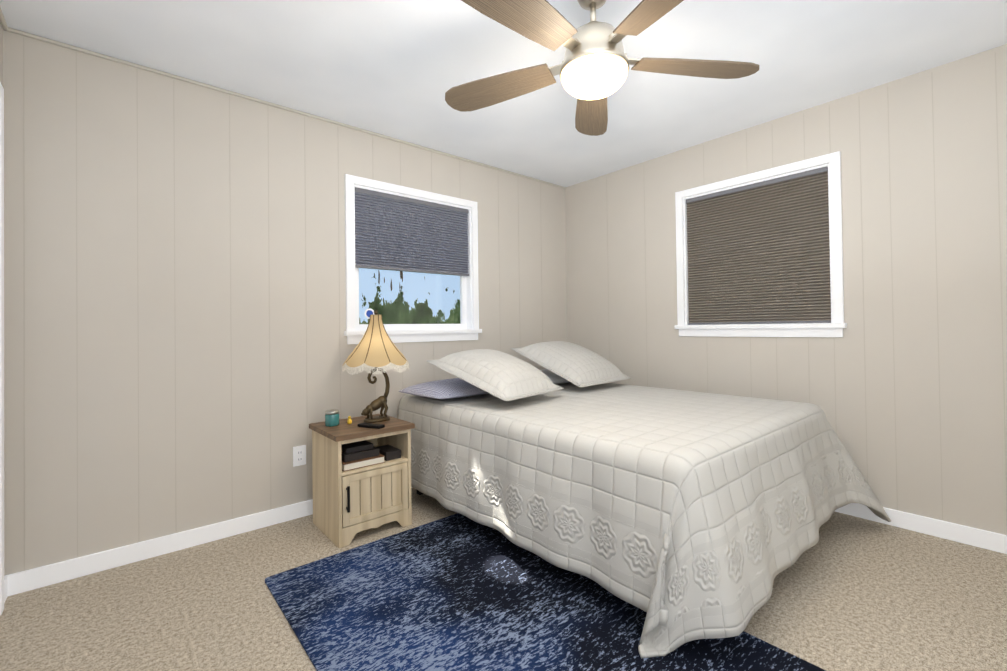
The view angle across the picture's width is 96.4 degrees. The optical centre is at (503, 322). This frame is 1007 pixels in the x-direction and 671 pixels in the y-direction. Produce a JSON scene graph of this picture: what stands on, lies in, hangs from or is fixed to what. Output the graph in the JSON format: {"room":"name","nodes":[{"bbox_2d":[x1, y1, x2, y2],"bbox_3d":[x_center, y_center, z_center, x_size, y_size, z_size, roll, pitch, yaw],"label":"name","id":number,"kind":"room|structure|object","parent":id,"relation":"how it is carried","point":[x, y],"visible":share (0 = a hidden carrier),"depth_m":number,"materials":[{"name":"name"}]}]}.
{"room":"bedroom","nodes":[
{"label":"bedroom","id":0,"kind":"room"},
{"bbox_2d":[0,22,2,86],"bbox_3d":[-0.949,-0.086,0.449,0.121,2.400,3.940,0,-1,-41],"label":"wall","id":1,"kind":"structure","parent":0,"point":[1,54],"depth_m":1.88,"materials":[{"name":"paint"}]},
{"bbox_2d":[0,82,3,615],"bbox_3d":[-1.732,0.091,1.472,0.018,2.090,0.880,0,-1,-41],"label":"door frame","id":2,"kind":"structure","parent":1,"relation":"attached to","point":[1,349],"depth_m":1.78,"materials":[{"name":"white wood"}]},
{"bbox_2d":[0,7,10,31],"bbox_3d":[-0.913,-1.278,0.506,0.016,0.016,3.700,0,-1,-41],"label":"trim","id":3,"kind":"structure","parent":1,"relation":"attached to","point":[9,29],"depth_m":1.86,"materials":[{"name":"paint"}]},
{"bbox_2d":[3,30,567,575],"bbox_3d":[-0.794,-0.058,3.092,3.790,2.400,0.121,0,-1,-41],"label":"wall","id":4,"kind":"structure","parent":0,"point":[177,350],"depth_m":2.29,"materials":[{"name":"paint"}]},
{"bbox_2d":[4,487,411,602],"bbox_3d":[-0.742,1.096,3.006,3.510,0.088,0.040,0,-1,-41],"label":"baseboard","id":5,"kind":"structure","parent":4,"relation":"attached to","point":[35,578],"depth_m":2.17,"materials":[{"name":"white wood"}]},
{"bbox_2d":[11,28,565,188],"bbox_3d":[-0.755,-1.251,3.064,3.520,0.016,0.016,0,-1,-41],"label":"trim","id":6,"kind":"structure","parent":4,"relation":"attached to","point":[16,31],"depth_m":2.46,"materials":[{"name":"paint"}]},
{"bbox_2d":[293,445,305,466],"bbox_3d":[-1.198,0.782,2.644,0.070,0.114,0.008,0,-1,-41],"label":"electrical outlet","id":7,"kind":"object","parent":4,"relation":"attached to","point":[299,455],"visible":1,"depth_m":2.64,"materials":[{"name":"white plastic"}]},
{"bbox_2d":[344,174,481,343],"bbox_3d":[-0.630,-0.402,3.213,1.064,1.075,0.162,0,-1,-41],"label":"window","id":8,"kind":"structure","parent":4,"relation":"in","point":[391,227],"depth_m":3.16,"materials":[{"name":"grey fabric"}]},
{"bbox_2d":[0,487,1006,670],"bbox_3d":[0.463,1.159,1.626,3.790,0.100,3.940,0,-1,-41],"label":"floor","id":9,"kind":"structure","parent":0,"point":[851,593],"depth_m":1.76,"materials":[{"name":"beige carpet"}]},
{"bbox_2d":[309,414,414,547],"bbox_3d":[-0.797,0.853,2.537,0.442,0.565,0.431,0,-1,-41],"label":"nightstand","id":10,"kind":"object","parent":9,"relation":"on","point":[348,506],"visible":0.92,"depth_m":2.40,"materials":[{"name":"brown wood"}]},
{"bbox_2d":[325,410,339,426],"bbox_3d":[-0.953,0.530,2.503,0.076,0.082,0.076,0,-1,-41],"label":"candle","id":11,"kind":"object","parent":10,"relation":"on","point":[331,418],"visible":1,"depth_m":2.47,"materials":[{"name":"teal glass"}]},
{"bbox_2d":[347,416,351,423],"bbox_3d":[-0.871,0.549,2.546,0.026,0.043,0.026,0,-1,-41],"label":"figurine","id":12,"kind":"object","parent":10,"relation":"on","point":[349,421],"visible":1,"depth_m":2.54,"materials":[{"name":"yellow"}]},
{"bbox_2d":[341,440,400,471],"bbox_3d":[-0.763,0.712,2.493,0.335,0.100,0.235,0,-1,-41],"label":"books","id":13,"kind":"object","parent":10,"relation":"in","point":[359,454],"visible":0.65,"depth_m":2.41,"materials":[{"name":"black paper"}]},
{"bbox_2d":[357,422,384,428],"bbox_3d":[-0.720,0.559,2.445,0.150,0.016,0.050,-1,-1,24],"label":"remote","id":14,"kind":"object","parent":10,"relation":"on","point":[371,425],"visible":1,"depth_m":2.43,"materials":[{"name":"black plastic"}]},
{"bbox_2d":[342,310,408,422],"bbox_3d":[-0.742,0.247,2.624,0.364,0.645,0.364,0,-1,-41],"label":"lamp","id":15,"kind":"object","parent":10,"relation":"on","point":[376,348],"visible":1,"depth_m":2.56,"materials":[{"name":"beige fabric"}]},
{"bbox_2d":[265,513,825,670],"bbox_3d":[0.010,1.110,1.655,1.200,0.010,1.870,0,-1,-41],"label":"rug","id":16,"kind":"object","parent":9,"relation":"on","point":[457,592],"visible":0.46,"depth_m":1.70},
{"bbox_2d":[397,382,890,657],"bbox_3d":[0.654,0.781,2.653,1.848,0.654,2.232,0,-1,-41],"label":"bed","id":17,"kind":"object","parent":9,"relation":"on","point":[680,517],"visible":0.92,"depth_m":1.84,"materials":[{"name":"white fabric"}]},
{"bbox_2d":[399,378,487,398],"bbox_3d":[-0.267,0.416,2.947,0.718,0.093,0.491,0,-1,-41],"label":"pillow","id":18,"kind":"object","parent":17,"relation":"on","point":[449,388],"visible":0.65,"depth_m":2.72,"materials":[{"name":"grey fabric"}]},
{"bbox_2d":[427,349,563,400],"bbox_3d":[-0.047,0.293,2.743,0.619,0.256,0.587,-1,-1,38],"label":"pillow sham","id":19,"kind":"object","parent":18,"relation":"on","point":[503,376],"visible":1,"depth_m":2.57,"materials":[{"name":"white fabric"}]},
{"bbox_2d":[540,369,568,383],"bbox_3d":[0.346,0.413,3.484,0.690,0.093,0.459,0,-1,-41],"label":"pillow","id":20,"kind":"object","parent":17,"relation":"on","point":[555,378],"visible":0.1,"depth_m":3.28,"materials":[{"name":"white fabric"}]},
{"bbox_2d":[511,341,630,386],"bbox_3d":[0.503,0.282,3.345,0.623,0.282,0.667,-1,-1,44],"label":"pillow sham","id":21,"kind":"object","parent":20,"relation":"on","point":[577,365],"visible":1,"depth_m":3.16,"materials":[{"name":"white fabric"}]},
{"bbox_2d":[0,0,1006,186],"bbox_3d":[0.429,-1.341,1.654,3.790,0.100,3.940,0,-1,-41],"label":"ceiling","id":22,"kind":"structure","parent":0,"point":[397,69],"depth_m":2.16,"materials":[{"name":"paint"}]},
{"bbox_2d":[445,0,758,135],"bbox_3d":[0.318,-1.083,1.692,1.263,0.412,1.298,0,-1,-41],"label":"ceiling fan","id":23,"kind":"object","parent":22,"relation":"hanging from","point":[592,69],"visible":1,"depth_m":1.67,"materials":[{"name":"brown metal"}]},
{"bbox_2d":[565,44,1006,534],"bbox_3d":[1.841,-0.096,2.832,0.121,2.400,3.940,0,-1,-41],"label":"wall","id":24,"kind":"structure","parent":0,"point":[901,383],"depth_m":2.46,"materials":[{"name":"paint"}]},
{"bbox_2d":[675,151,846,336],"bbox_3d":[1.661,-0.444,3.009,0.162,1.075,1.034,0,-1,-41],"label":"window","id":25,"kind":"structure","parent":24,"relation":"in","point":[762,257],"depth_m":2.92,"materials":[{"name":"brown fabric"}]},
{"bbox_2d":[835,503,1006,553],"bbox_3d":[1.805,1.060,2.776,0.013,0.088,3.700,0,-1,-41],"label":"baseboard","id":26,"kind":"structure","parent":24,"relation":"attached to","point":[989,540],"depth_m":2.29,"materials":[{"name":"white wood"}]}
]}

